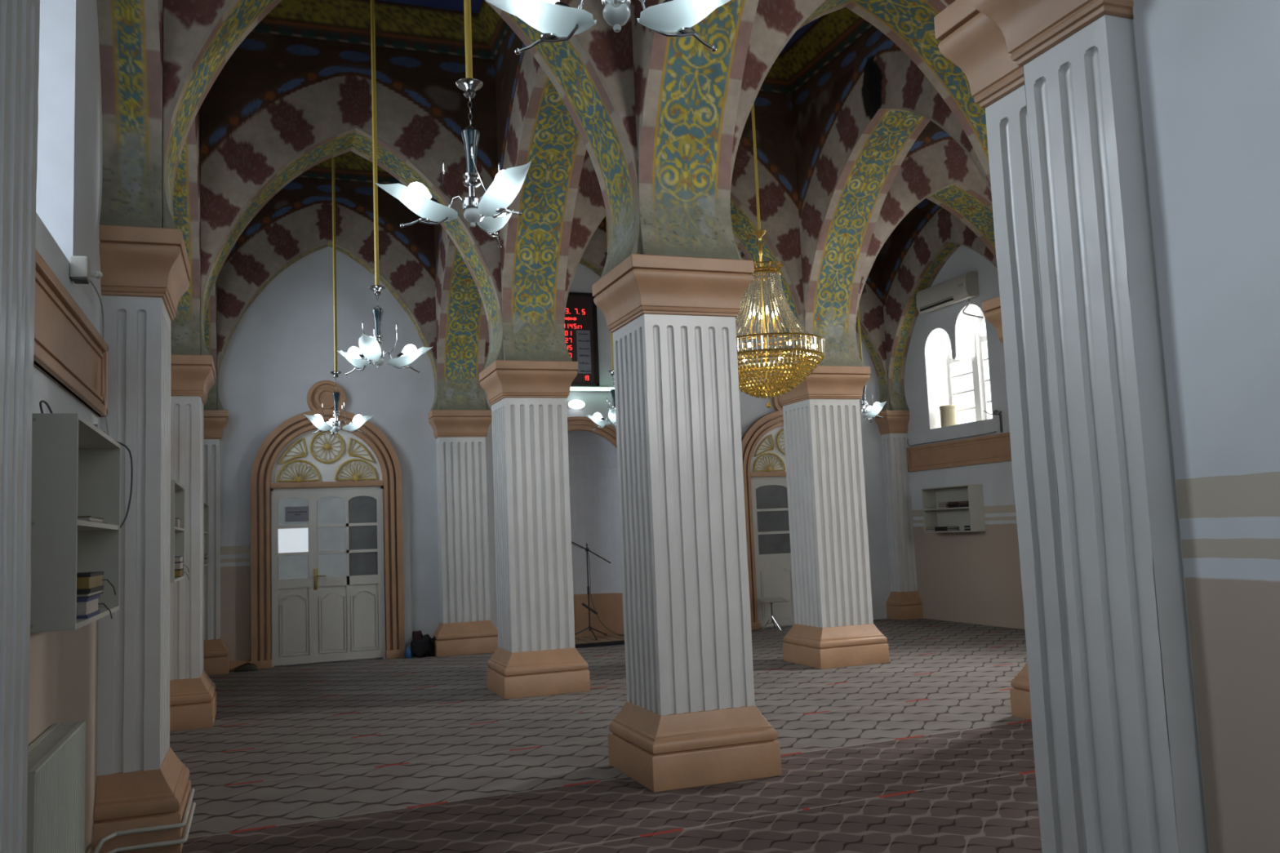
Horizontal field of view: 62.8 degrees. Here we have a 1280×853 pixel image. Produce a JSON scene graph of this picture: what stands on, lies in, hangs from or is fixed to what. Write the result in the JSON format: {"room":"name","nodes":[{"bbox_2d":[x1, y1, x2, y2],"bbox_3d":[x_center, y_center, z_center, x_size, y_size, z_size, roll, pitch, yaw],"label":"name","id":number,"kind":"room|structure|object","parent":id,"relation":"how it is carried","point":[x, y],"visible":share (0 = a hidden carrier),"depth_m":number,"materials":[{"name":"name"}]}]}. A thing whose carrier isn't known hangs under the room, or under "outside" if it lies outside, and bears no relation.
{"room":"mosque","nodes":[
{"label":"mosque","id":0,"kind":"room"},
{"bbox_2d":[0,0,39,852],"bbox_3d":[-1.410,0.182,2.126,0.415,3.370,0.876,0,-6,-20],"label":"wall pillar","id":1,"kind":"structure","parent":0,"point":[19,19],"depth_m":2.32,"materials":[{"name":"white paint"}]},
{"bbox_2d":[27,0,163,852],"bbox_3d":[-2.889,-1.228,5.563,0.001,6.970,17.650,0,-6,-20],"label":"wall","id":2,"kind":"structure","parent":0,"point":[64,664],"depth_m":5.07,"materials":[{"name":"paint"}]},
{"bbox_2d":[26,720,85,852],"bbox_3d":[-2.176,1.462,3.831,0.124,0.584,1.052,0,-6,-20],"label":"radiator","id":3,"kind":"object","parent":2,"relation":"attached to","point":[55,792],"visible":0.84,"depth_m":3.81,"materials":[{"name":"metal"}]},
{"bbox_2d":[27,720,85,776],"bbox_3d":[-2.187,1.179,3.859,0.114,0.016,1.052,0,-6,-20],"label":"grille","id":4,"kind":"object","parent":3,"relation":"attached to","point":[42,753],"depth_m":3.86,"materials":[{"name":"metal"}]},
{"bbox_2d":[36,0,75,261],"bbox_3d":[-2.657,-1.818,4.114,0.550,2.000,1.600,0,-6,-20],"label":"window","id":5,"kind":"structure","parent":2,"relation":"attached to","point":[57,18],"depth_m":4.90,"materials":[{"name":"white glass"}]},
{"bbox_2d":[33,248,107,417],"bbox_3d":[-2.312,-0.427,4.055,0.045,0.395,3.390,0,-6,-20],"label":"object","id":6,"kind":"structure","parent":2,"relation":"attached to","point":[68,348],"depth_m":4.55,"materials":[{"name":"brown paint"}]},
{"bbox_2d":[30,413,120,632],"bbox_3d":[-2.135,0.366,3.883,0.250,0.700,1.144,0,-6,-20],"label":"wall shelf","id":7,"kind":"object","parent":2,"relation":"attached to","point":[76,465],"visible":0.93,"depth_m":3.40,"materials":[{"name":"laminate"}]},
{"bbox_2d":[39,400,53,413],"bbox_3d":[-2.079,-0.053,3.675,0.030,0.078,0.266,0,-6,-20],"label":"cable","id":8,"kind":"object","parent":7,"relation":"on","point":[42,401],"visible":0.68,"depth_m":3.66,"materials":[{"name":"grey plastic"}]},
{"bbox_2d":[77,515,103,523],"bbox_3d":[-2.097,0.349,3.879,0.160,0.022,0.340,0,-6,-20],"label":"book","id":9,"kind":"object","parent":7,"relation":"on","point":[90,518],"visible":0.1,"depth_m":3.77,"materials":[{"name":"white paper"}]},
{"bbox_2d":[76,594,112,619],"bbox_3d":[-2.028,0.663,3.779,0.187,0.096,0.352,0,-6,-20],"label":"book","id":10,"kind":"object","parent":7,"relation":"on","point":[87,607],"visible":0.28,"depth_m":3.67,"materials":[{"name":"white paper"}]},
{"bbox_2d":[76,588,103,598],"bbox_3d":[-2.060,0.610,3.810,0.150,0.018,0.360,0,-6,-20],"label":"book","id":11,"kind":"object","parent":10,"relation":"on","point":[79,595],"visible":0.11,"depth_m":3.68,"materials":[{"name":"white paper"}]},
{"bbox_2d":[76,571,115,595],"bbox_3d":[-2.059,0.588,3.862,0.187,0.094,0.392,0,-6,-20],"label":"book","id":12,"kind":"object","parent":11,"relation":"on","point":[86,582],"visible":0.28,"depth_m":3.73,"materials":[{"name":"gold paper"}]},
{"bbox_2d":[115,440,133,528],"bbox_3d":[-2.216,0.247,4.487,0.025,0.376,0.154,-3,-6,2],"label":"cable","id":13,"kind":"object","parent":7,"relation":"hanging from","point":[120,443],"visible":0.88,"depth_m":4.55,"materials":[{"name":"grey plastic"}]},
{"bbox_2d":[69,255,102,284],"bbox_3d":[-2.579,-0.717,4.859,0.096,0.110,0.188,-2,-6,-3],"label":"loudspeaker","id":14,"kind":"object","parent":2,"relation":"attached to","point":[79,266],"visible":1,"depth_m":4.78,"materials":[{"name":"plastic"}]},
{"bbox_2d":[89,280,109,435],"bbox_3d":[-2.681,-0.288,5.180,0.088,0.837,0.913,0,-6,-20],"label":"cable","id":15,"kind":"object","parent":2,"relation":"attached to","point":[96,291],"visible":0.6,"depth_m":5.57,"materials":[{"name":"grey plastic"}]},
{"bbox_2d":[96,0,163,227],"bbox_3d":[-2.308,-3.062,4.383,0.302,3.601,3.488,0,-6,-20],"label":"arch","id":16,"kind":"object","parent":2,"relation":"attached to","point":[131,31],"visible":1,"depth_m":5.82,"materials":[{"name":"paint"}]},
{"bbox_2d":[170,480,184,582],"bbox_3d":[-3.567,0.790,7.814,0.250,0.715,1.094,0,-6,-20],"label":"wall shelf","id":17,"kind":"object","parent":2,"relation":"attached to","point":[177,491],"visible":0.22,"depth_m":8.32,"materials":[{"name":"laminate"}]},
{"bbox_2d":[174,518,180,528],"bbox_3d":[-3.640,0.751,8.088,0.160,0.075,0.240,0,-6,-20],"label":"book","id":18,"kind":"object","parent":17,"relation":"on","point":[177,521],"visible":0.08,"depth_m":8.01,"materials":[{"name":"white paper"}]},
{"bbox_2d":[174,568,189,579],"bbox_3d":[-3.605,1.146,8.052,0.237,0.088,0.392,0,-6,-20],"label":"book","id":19,"kind":"object","parent":17,"relation":"on","point":[178,573],"visible":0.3,"depth_m":7.90,"materials":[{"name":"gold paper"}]},
{"bbox_2d":[174,561,189,573],"bbox_3d":[-3.614,1.093,8.076,0.237,0.088,0.372,0,-6,-20],"label":"book","id":20,"kind":"object","parent":19,"relation":"on","point":[178,566],"visible":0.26,"depth_m":7.93,"materials":[{"name":"beige paper"}]},
{"bbox_2d":[174,555,183,562],"bbox_3d":[-3.619,1.022,8.033,0.200,0.045,0.280,0,-6,-20],"label":"book","id":21,"kind":"object","parent":20,"relation":"on","point":[180,558],"visible":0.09,"depth_m":7.93,"materials":[{"name":"white paper"}]},
{"bbox_2d":[161,23,199,355],"bbox_3d":[-3.716,-2.622,8.251,0.302,3.601,3.488,0,-6,-20],"label":"arch","id":22,"kind":"object","parent":2,"relation":"attached to","point":[185,326],"visible":0.25,"depth_m":9.63,"materials":[{"name":"paint"}]},
{"bbox_2d":[203,502,208,566],"bbox_3d":[-5.030,1.224,11.834,0.250,0.700,1.114,0,-6,-20],"label":"wall shelf","id":23,"kind":"object","parent":2,"relation":"attached to","point":[206,536],"visible":0.16,"depth_m":12.37,"materials":[{"name":"laminate"}]},
{"bbox_2d":[93,224,191,852],"bbox_3d":[-2.818,0.622,5.994,0.415,3.370,0.876,0,-6,-20],"label":"wall pillar","id":24,"kind":"structure","parent":0,"point":[141,782],"depth_m":5.71,"materials":[{"name":"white paint"}]},
{"bbox_2d":[93,788,195,852],"bbox_3d":[-2.537,2.121,5.302,0.332,0.123,1.891,-2,-6,0],"label":"pipe","id":25,"kind":"object","parent":24,"relation":"attached to","point":[188,805],"visible":1,"depth_m":5.41,"materials":[{"name":"metal"}]},
{"bbox_2d":[169,354,216,731],"bbox_3d":[-4.226,1.062,9.862,0.415,3.370,0.876,0,-6,-20],"label":"wall pillar","id":26,"kind":"structure","parent":0,"point":[193,695],"depth_m":9.57,"materials":[{"name":"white paint"}]},
{"bbox_2d":[200,192,217,409],"bbox_3d":[-5.131,-2.180,12.137,0.302,3.601,3.525,0,-6,-20],"label":"arch","id":27,"kind":"object","parent":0,"point":[211,322],"visible":0.21,"depth_m":13.56,"materials":[{"name":"paint"}]},
{"bbox_2d":[203,409,229,675],"bbox_3d":[-5.548,1.479,13.535,0.442,3.370,0.372,0,-6,-20],"label":"wall pillar","id":28,"kind":"structure","parent":0,"point":[216,655],"depth_m":13.49,"materials":[{"name":"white paint"}]},
{"bbox_2d":[427,409,497,657],"bbox_3d":[-2.466,1.463,14.659,0.876,3.370,0.374,0,-6,-20],"label":"wall pillar","id":29,"kind":"structure","parent":0,"point":[465,626],"depth_m":14.58,"materials":[{"name":"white paint"}]},
{"bbox_2d":[434,222,487,409],"bbox_3d":[-1.984,-2.197,13.284,0.660,3.601,3.525,0,-6,-20],"label":"arch","id":30,"kind":"object","parent":29,"relation":"on","point":[461,321],"visible":0.32,"depth_m":14.63,"materials":[{"name":"paint"}]},
{"bbox_2d":[200,0,819,149],"bbox_3d":[2.048,-4.778,7.924,12.130,0.150,18.350,0,-6,-20],"label":"ceiling","id":31,"kind":"structure","parent":0,"point":[457,5],"depth_m":10.63,"materials":[{"name":"brown paint"}]},
{"bbox_2d":[303,156,374,438],"bbox_3d":[-3.654,-1.937,12.581,0.792,4.119,0.722,0,-6,-20],"label":"lamp","id":32,"kind":"object","parent":31,"relation":"hanging from","point":[332,424],"visible":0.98,"depth_m":12.31,"materials":[{"name":"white glass"}]},
{"bbox_2d":[297,151,402,184],"bbox_3d":[-4.269,-3.617,14.378,2.870,0.385,0.220,0,-6,-20],"label":"trim","id":33,"kind":"structure","parent":31,"relation":"attached to","point":[348,166],"depth_m":14.48,"materials":[{"name":"paint"}]},
{"bbox_2d":[251,0,493,59],"bbox_3d":[-2.849,-4.061,10.475,2.870,0.385,0.220,0,-6,-20],"label":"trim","id":34,"kind":"structure","parent":31,"relation":"attached to","point":[397,25],"depth_m":10.55,"materials":[{"name":"paint"}]},
{"bbox_2d":[337,0,432,375],"bbox_3d":[-2.105,-2.447,8.646,0.749,4.004,0.785,0,-6,-20],"label":"lamp","id":35,"kind":"object","parent":31,"relation":"hanging from","point":[370,346],"visible":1,"depth_m":8.55,"materials":[{"name":"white glass"}]},
{"bbox_2d":[357,354,364,359],"bbox_3d":[-2.277,-0.562,8.566,0.050,0.048,0.048,31,12,28],"label":"socket","id":36,"kind":"object","parent":35,"relation":"attached to","point":[359,356],"depth_m":8.55,"materials":[{"name":"black metal"}]},
{"bbox_2d":[396,352,404,357],"bbox_3d":[-1.955,-0.576,8.566,0.050,0.048,0.048,-36,12,-28],"label":"socket","id":37,"kind":"object","parent":35,"relation":"attached to","point":[401,354],"depth_m":8.55,"materials":[{"name":"black metal"}]},
{"bbox_2d":[375,0,531,248],"bbox_3d":[-0.966,-2.889,5.250,0.743,3.884,0.778,0,-6,-20],"label":"lamp","id":38,"kind":"object","parent":31,"relation":"hanging from","point":[507,184],"visible":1,"depth_m":5.06,"materials":[{"name":"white glass"}]},
{"bbox_2d":[430,197,439,204],"bbox_3d":[-0.999,-1.080,5.080,0.050,0.048,0.048,31,-13,-10],"label":"socket","id":39,"kind":"object","parent":38,"relation":"attached to","point":[431,198],"depth_m":5.06,"materials":[{"name":"black metal"}]},
{"bbox_2d":[477,0,510,59],"bbox_3d":[-1.049,-4.240,9.406,0.220,0.385,3.480,0,-6,-20],"label":"trim","id":40,"kind":"structure","parent":31,"relation":"attached to","point":[495,28],"depth_m":10.67,"materials":[{"name":"paint"}]},
{"bbox_2d":[485,0,596,54],"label":"lamp","id":41,"kind":"object","parent":31,"relation":"hanging from","point":[553,20],"depth_m":3.39,"materials":[{"name":"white glass"}]},
{"bbox_2d":[554,0,570,7],"bbox_3d":[-0.254,-1.360,3.423,0.050,0.048,0.048,30,5,18],"label":"socket","id":42,"kind":"object","parent":41,"relation":"attached to","point":[557,2],"depth_m":3.41,"materials":[{"name":"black metal"}]},
{"bbox_2d":[605,214,608,248],"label":"lamp","id":43,"kind":"object","parent":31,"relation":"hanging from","point":[606,215],"depth_m":13.71,"materials":[{"name":"gold glass"}]},
{"bbox_2d":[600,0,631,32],"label":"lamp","id":44,"kind":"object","parent":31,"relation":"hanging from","point":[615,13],"depth_m":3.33,"materials":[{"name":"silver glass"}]},
{"bbox_2d":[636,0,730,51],"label":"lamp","id":45,"kind":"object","parent":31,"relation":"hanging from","point":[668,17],"depth_m":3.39,"materials":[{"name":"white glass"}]},
{"bbox_2d":[759,53,791,94],"bbox_3d":[0.463,-4.078,11.683,2.860,0.385,0.220,0,-6,-20],"label":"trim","id":46,"kind":"structure","parent":31,"relation":"attached to","point":[776,81],"depth_m":12.11,"materials":[{"name":"paint"}]},
{"bbox_2d":[735,102,825,408],"bbox_3d":[1.112,-2.305,9.973,1.097,4.290,1.097,-6,-6,29],"label":"crystal chandelier","id":47,"kind":"object","parent":31,"relation":"hanging from","point":[806,366],"visible":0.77,"depth_m":9.66,"materials":[{"name":"gold metal"}]},
{"bbox_2d":[737,349,824,398],"bbox_3d":[1.188,-0.453,9.790,1.084,0.376,1.079,0,-6,-20],"label":"basin","id":48,"kind":"object","parent":47,"relation":"in","point":[806,366],"depth_m":9.53,"materials":[{"name":"gold glass"}]},
{"bbox_2d":[782,7,873,94],"bbox_3d":[2.258,-4.258,10.612,0.220,0.385,3.480,0,-6,-20],"label":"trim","id":49,"kind":"structure","parent":31,"relation":"attached to","point":[832,33],"depth_m":11.40,"materials":[{"name":"paint"}]},
{"bbox_2d":[857,306,862,363],"label":"arch","id":50,"kind":"object","parent":31,"relation":"hanging from","point":[858,312],"depth_m":14.86,"materials":[{"name":"multicoloured paint"}]},
{"bbox_2d":[200,149,891,666],"bbox_3d":[-0.804,-0.317,15.663,10.830,6.970,0.001,0,-6,-20],"label":"wall","id":51,"kind":"structure","parent":0,"point":[282,344],"depth_m":14.56,"materials":[{"name":"paint"}]},
{"bbox_2d":[229,659,250,671],"bbox_3d":[-5.205,3.110,13.640,0.260,0.120,0.060,0,-6,-20],"label":"baseboard","id":52,"kind":"structure","parent":51,"relation":"attached to","point":[233,664],"depth_m":13.60,"materials":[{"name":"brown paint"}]},
{"bbox_2d":[249,380,405,669],"bbox_3d":[-4.217,1.258,14.172,2.000,3.825,0.130,0,-6,-20],"label":"door","id":53,"kind":"structure","parent":51,"relation":"in","point":[324,598],"depth_m":14.17,"materials":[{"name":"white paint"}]},
{"bbox_2d":[217,177,438,411],"bbox_3d":[-4.281,-1.987,14.448,2.868,3.601,0.260,0,-6,-20],"label":"arch","id":54,"kind":"object","parent":51,"relation":"attached to","point":[295,223],"visible":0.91,"depth_m":14.45,"materials":[{"name":"paint"}]},
{"bbox_2d":[484,216,607,409],"bbox_3d":[-0.974,-2.005,15.654,2.868,3.601,0.260,0,-6,-20],"label":"arch","id":55,"kind":"object","parent":51,"relation":"attached to","point":[594,255],"visible":0.17,"depth_m":15.71,"materials":[{"name":"paint"}]},
{"bbox_2d":[567,400,585,408],"bbox_3d":[-0.942,-0.327,15.547,0.259,0.140,0.126,0,-6,-20],"label":"lamp","id":56,"kind":"object","parent":51,"relation":"attached to","point":[575,404],"visible":1,"depth_m":15.50,"materials":[{"name":"white glass"}]},
{"bbox_2d":[564,292,599,386],"bbox_3d":[-1.130,-1.308,15.625,1.040,1.420,0.060,0,-6,-20],"label":"board","id":57,"kind":"object","parent":51,"relation":"attached to","point":[580,325],"visible":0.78,"depth_m":15.71,"materials":[{"name":"black plastic"}]},
{"bbox_2d":[567,416,617,448],"bbox_3d":[-0.862,1.500,15.398,2.020,3.310,0.070,0,-6,-20],"label":"trim","id":58,"kind":"structure","parent":51,"relation":"attached to","point":[575,423],"depth_m":15.61,"materials":[{"name":"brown paint"}]},
{"bbox_2d":[569,386,614,391],"bbox_3d":[-0.411,-0.562,15.766,1.550,0.065,0.128,0,-6,-20],"label":"tube light","id":59,"kind":"object","parent":51,"relation":"attached to","point":[571,388],"visible":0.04,"depth_m":15.61,"materials":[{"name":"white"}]},
{"bbox_2d":[567,430,624,637],"bbox_3d":[-0.990,1.635,15.748,1.640,3.120,0.700,0,-6,-20],"label":"wall niche","id":60,"kind":"object","parent":51,"relation":"in","point":[593,484],"visible":0.45,"depth_m":16.03,"materials":[{"name":"white paint"}]},
{"bbox_2d":[585,332,616,431],"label":"lamp","id":61,"kind":"object","parent":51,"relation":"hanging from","point":[597,418],"depth_m":13.52,"materials":[{"name":"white glass"}]},
{"bbox_2d":[741,395,794,630],"bbox_3d":[2.435,1.224,16.598,2.000,3.825,0.130,0,-6,-20],"label":"door","id":62,"kind":"structure","parent":51,"relation":"in","point":[763,449],"depth_m":16.43,"materials":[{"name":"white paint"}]},
{"bbox_2d":[740,251,889,411],"bbox_3d":[2.481,-2.023,16.914,3.183,3.601,0.260,0,-6,-20],"label":"arch","id":63,"kind":"object","parent":51,"relation":"attached to","point":[871,304],"visible":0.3,"depth_m":17.26,"materials":[{"name":"paint"}]},
{"bbox_2d":[860,384,886,422],"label":"lamp","id":64,"kind":"object","parent":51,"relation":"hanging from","point":[868,412],"depth_m":14.71,"materials":[{"name":"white glass"}]},
{"bbox_2d":[169,618,1041,852],"bbox_3d":[2.343,2.261,7.071,10.830,0.100,17.650,0,-6,-20],"label":"floor","id":65,"kind":"structure","parent":0,"point":[924,749],"depth_m":7.30,"materials":[{"name":"carpet"}]},
{"bbox_2d":[233,663,257,672],"bbox_3d":[-5.070,3.105,13.475,0.290,0.085,0.093,0,-6,-20],"label":"shoe","id":66,"kind":"object","parent":65,"relation":"on","point":[245,668],"visible":1,"depth_m":13.45,"materials":[{"name":"black leather"}]},
{"bbox_2d":[404,645,412,657],"bbox_3d":[-3.147,3.061,14.212,0.104,0.160,0.104,0,-6,-20],"label":"water jug","id":67,"kind":"object","parent":65,"relation":"on","point":[407,654],"visible":1,"depth_m":14.18,"materials":[{"name":"blue plastic"}]},
{"bbox_2d":[410,630,435,657],"bbox_3d":[-2.956,2.964,14.321,0.350,0.360,0.199,0,-6,-20],"label":"bag","id":68,"kind":"object","parent":65,"relation":"on","point":[421,646],"visible":0.98,"depth_m":14.25,"materials":[{"name":"black fabric"}]},
{"bbox_2d":[479,360,590,699],"bbox_3d":[-1.131,1.046,10.991,0.876,3.370,0.876,0,-6,-20],"label":"fluted column","id":69,"kind":"structure","parent":65,"relation":"on","point":[535,655],"depth_m":10.69,"materials":[{"name":"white paint"}]},
{"bbox_2d":[200,31,503,369],"bbox_3d":[-2.928,-2.410,10.730,2.868,3.601,0.660,0,-6,-20],"label":"arch","id":70,"kind":"object","parent":69,"relation":"on","point":[281,107],"visible":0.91,"depth_m":10.49,"materials":[{"name":"paint"}]},
{"bbox_2d":[494,27,586,361],"bbox_3d":[-0.570,-2.639,9.398,0.660,3.601,3.488,0,-6,-20],"label":"arch","id":71,"kind":"object","parent":69,"relation":"on","point":[535,124],"visible":0.38,"depth_m":10.59,"materials":[{"name":"paint"}]},
{"bbox_2d":[564,90,806,374],"bbox_3d":[0.380,-2.428,11.935,2.868,3.601,0.660,0,-6,-20],"label":"arch","id":72,"kind":"object","parent":69,"relation":"on","point":[773,112],"visible":0.33,"depth_m":12.03,"materials":[{"name":"paint"}]},
{"bbox_2d":[574,634,624,648],"bbox_3d":[-0.692,3.091,15.070,1.240,0.067,0.840,0,-6,-20],"label":"mat","id":73,"kind":"object","parent":65,"relation":"on","point":[615,639],"visible":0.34,"depth_m":14.78,"materials":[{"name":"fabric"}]},
{"bbox_2d":[571,541,624,639],"bbox_3d":[-0.699,2.264,15.160,1.046,1.587,0.545,0,-6,-20],"label":"microphone stand","id":74,"kind":"object","parent":73,"relation":"on","point":[587,549],"visible":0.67,"depth_m":15.20,"materials":[{"name":"black metal"}]},
{"bbox_2d":[591,253,781,792],"bbox_3d":[0.277,0.606,7.122,0.876,3.370,0.876,0,-6,-20],"label":"fluted column","id":75,"kind":"structure","parent":65,"relation":"on","point":[690,717],"depth_m":6.83,"materials":[{"name":"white paint"}]},
{"bbox_2d":[162,0,641,278],"bbox_3d":[-1.519,-2.850,6.861,2.868,3.601,0.660,0,-6,-20],"label":"arch","id":76,"kind":"object","parent":75,"relation":"on","point":[592,72],"visible":0.93,"depth_m":6.93,"materials":[{"name":"paint"}]},
{"bbox_2d":[631,0,759,259],"bbox_3d":[0.838,-3.079,5.530,0.660,3.601,3.488,0,-6,-20],"label":"arch","id":77,"kind":"object","parent":75,"relation":"on","point":[686,93],"visible":0.89,"depth_m":6.92,"materials":[{"name":"paint"}]},
{"bbox_2d":[756,596,789,631],"bbox_3d":[2.015,2.844,15.873,0.400,0.486,0.354,0,-6,-20],"label":"table","id":78,"kind":"object","parent":65,"relation":"on","point":[766,600],"visible":1,"depth_m":15.86,"materials":[{"name":"grey metal"}]},
{"bbox_2d":[772,365,889,669],"bbox_3d":[2.176,1.029,12.196,0.876,3.370,0.876,0,-6,-20],"label":"fluted column","id":79,"kind":"structure","parent":65,"relation":"on","point":[833,627],"depth_m":11.92,"materials":[{"name":"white paint"}]},
{"bbox_2d":[982,296,1031,719],"bbox_3d":[3.462,0.589,8.284,0.876,3.370,0.876,0,-6,-20],"label":"fluted column","id":80,"kind":"structure","parent":65,"relation":"on","point":[1020,700],"depth_m":8.35,"materials":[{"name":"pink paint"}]},
{"bbox_2d":[729,0,990,259],"bbox_3d":[1.788,-2.867,8.067,2.868,3.601,0.660,0,-6,-20],"label":"arch","id":81,"kind":"object","parent":80,"relation":"on","point":[909,24],"visible":0.34,"depth_m":8.23,"materials":[{"name":"paint"}]},
{"bbox_2d":[933,0,1209,852],"bbox_3d":[1.619,0.172,3.280,0.983,3.370,0.876,0,-6,-20],"label":"pier","id":82,"kind":"object","parent":65,"relation":"on","point":[1118,768],"visible":0.73,"depth_m":3.05,"materials":[{"name":"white paint"}]},
{"bbox_2d":[735,242,742,253],"bbox_3d":[1.323,-2.214,14.490,0.660,3.601,3.525,0,-6,-20],"label":"arch","id":83,"kind":"object","parent":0,"point":[738,246],"visible":0.02,"depth_m":15.01,"materials":[{"name":"paint"}]},
{"bbox_2d":[791,26,991,366],"bbox_3d":[2.737,-2.656,10.604,0.660,3.601,3.488,0,-6,-20],"label":"arch","id":84,"kind":"object","parent":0,"point":[856,121],"visible":0.53,"depth_m":11.48,"materials":[{"name":"paint"}]},
{"bbox_2d":[874,410,923,620],"bbox_3d":[4.214,1.428,17.094,0.443,3.370,0.372,0,-6,-20],"label":"wall pillar","id":85,"kind":"structure","parent":0,"point":[904,602],"depth_m":17.06,"materials":[{"name":"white paint"}]},
{"bbox_2d":[855,120,996,366],"bbox_3d":[3.834,-2.446,13.195,3.183,3.601,0.660,0,-6,-20],"label":"arch","id":86,"kind":"object","parent":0,"point":[935,168],"visible":0.27,"depth_m":12.88,"materials":[{"name":"paint"}]},
{"bbox_2d":[904,244,1024,629],"bbox_3d":[7.285,-1.281,9.273,0.001,6.970,17.650,0,-6,-20],"label":"wall","id":87,"kind":"structure","parent":0,"point":[971,577],"depth_m":15.76,"materials":[{"name":"paint"}]},
{"bbox_2d":[880,198,997,410],"bbox_3d":[4.760,-2.232,15.743,0.302,3.601,3.525,0,-6,-20],"label":"arch","id":88,"kind":"object","parent":87,"relation":"attached to","point":[918,247],"visible":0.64,"depth_m":16.70,"materials":[{"name":"paint"}]},
{"bbox_2d":[915,271,978,313],"bbox_3d":[4.689,-2.039,16.050,0.227,0.380,1.240,0,-6,-20],"label":"air conditioner","id":89,"kind":"object","parent":87,"relation":"attached to","point":[962,287],"visible":1,"depth_m":15.86,"materials":[{"name":"plastic"}]},
{"bbox_2d":[920,296,954,311],"bbox_3d":[4.572,-1.899,16.141,0.037,0.080,0.840,0,-6,-20],"label":"vent","id":90,"kind":"object","parent":89,"relation":"attached to","point":[935,303],"depth_m":16.15,"materials":[{"name":"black plastic"}]},
{"bbox_2d":[962,297,983,318],"bbox_3d":[4.941,-1.755,15.611,0.064,0.374,0.432,0,-6,-20],"label":"cable","id":91,"kind":"object","parent":89,"relation":"attached to","point":[969,301],"visible":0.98,"depth_m":15.64,"materials":[{"name":"grey plastic"}]},
{"bbox_2d":[921,484,985,533],"bbox_3d":[4.746,1.254,15.909,0.250,0.690,1.164,0,-6,-20],"label":"wall shelf","id":92,"kind":"object","parent":87,"relation":"attached to","point":[973,516],"visible":1,"depth_m":15.99,"materials":[{"name":"laminate"}]},
{"bbox_2d":[934,528,957,531],"bbox_3d":[4.686,1.582,16.033,0.190,0.031,0.300,0,-6,-20],"label":"book","id":93,"kind":"object","parent":92,"relation":"on","point":[955,529],"visible":0.97,"depth_m":15.92,"materials":[{"name":"black paper"}]},
{"bbox_2d":[934,526,956,528],"bbox_3d":[4.685,1.549,16.037,0.190,0.031,0.300,0,-6,-20],"label":"book","id":94,"kind":"object","parent":93,"relation":"on","point":[940,527],"visible":1,"depth_m":15.92,"materials":[{"name":"black paper"}]},
{"bbox_2d":[948,505,959,507],"bbox_3d":[4.791,1.202,15.740,0.190,0.029,0.240,0,-6,-20],"label":"book","id":95,"kind":"object","parent":92,"relation":"on","point":[954,506],"visible":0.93,"depth_m":15.66,"materials":[{"name":"paper"}]},
{"bbox_2d":[948,503,962,506],"bbox_3d":[4.790,1.172,15.743,0.190,0.029,0.240,0,-6,-20],"label":"book","id":96,"kind":"object","parent":95,"relation":"on","point":[949,504],"visible":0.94,"depth_m":15.72,"materials":[{"name":"brown paper"}]},
{"bbox_2d":[948,501,968,503],"bbox_3d":[4.789,1.142,15.746,0.190,0.029,0.240,0,-6,-20],"label":"book","id":97,"kind":"object","parent":96,"relation":"on","point":[955,502],"visible":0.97,"depth_m":15.65,"materials":[{"name":"brown paper"}]},
{"bbox_2d":[924,304,984,429],"bbox_3d":[5.087,-0.913,16.110,0.550,1.760,1.520,0,-6,-20],"label":"window","id":98,"kind":"structure","parent":87,"relation":"attached to","point":[938,343],"depth_m":16.72,"materials":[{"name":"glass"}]},
{"bbox_2d":[939,404,958,426],"bbox_3d":[4.857,-0.157,16.475,0.272,0.348,0.272,0,-6,-20],"label":"canister","id":99,"kind":"object","parent":98,"relation":"on","point":[948,413],"visible":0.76,"depth_m":16.36,"materials":[{"name":"beige plastic"}]},
{"bbox_2d":[906,432,1012,471],"bbox_3d":[4.987,0.362,15.533,0.045,0.400,3.480,0,-6,-20],"label":"trim","id":100,"kind":"structure","parent":87,"relation":"attached to","point":[994,448],"depth_m":15.87,"materials":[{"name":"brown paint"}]},
{"bbox_2d":[907,431,996,446],"bbox_3d":[4.751,0.152,16.142,0.045,0.126,2.218,0,-6,-20],"label":"cable","id":101,"kind":"object","parent":100,"relation":"on","point":[995,431],"visible":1,"depth_m":16.07,"materials":[{"name":"grey plastic"}]},
{"bbox_2d":[971,333,991,421],"bbox_3d":[5.260,-0.734,16.163,0.190,1.400,0.140,0,-6,-20],"label":"trim","id":102,"kind":"structure","parent":87,"relation":"attached to","point":[976,363],"depth_m":16.11,"materials":[{"name":"paint"}]},
{"bbox_2d":[978,318,991,419],"bbox_3d":[5.389,-0.906,15.791,0.060,1.660,0.700,0,-6,-20],"label":"window","id":103,"kind":"structure","parent":87,"relation":"in","point":[982,338],"depth_m":16.06,"materials":[{"name":"paint"}]},
{"bbox_2d":[983,409,1003,432],"bbox_3d":[5.126,-0.090,15.062,0.126,0.356,0.566,-2,-6,-4],"label":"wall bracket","id":104,"kind":"object","parent":87,"relation":"attached to","point":[995,412],"visible":1,"depth_m":15.02,"materials":[{"name":"grey metal"}]},
{"bbox_2d":[1133,0,1279,852],"bbox_3d":[2.547,-1.919,0.830,0.680,6.970,4.960,0,-6,-20],"label":"wall","id":105,"kind":"structure","parent":0,"point":[1209,70],"depth_m":2.71,"materials":[{"name":"paint"}]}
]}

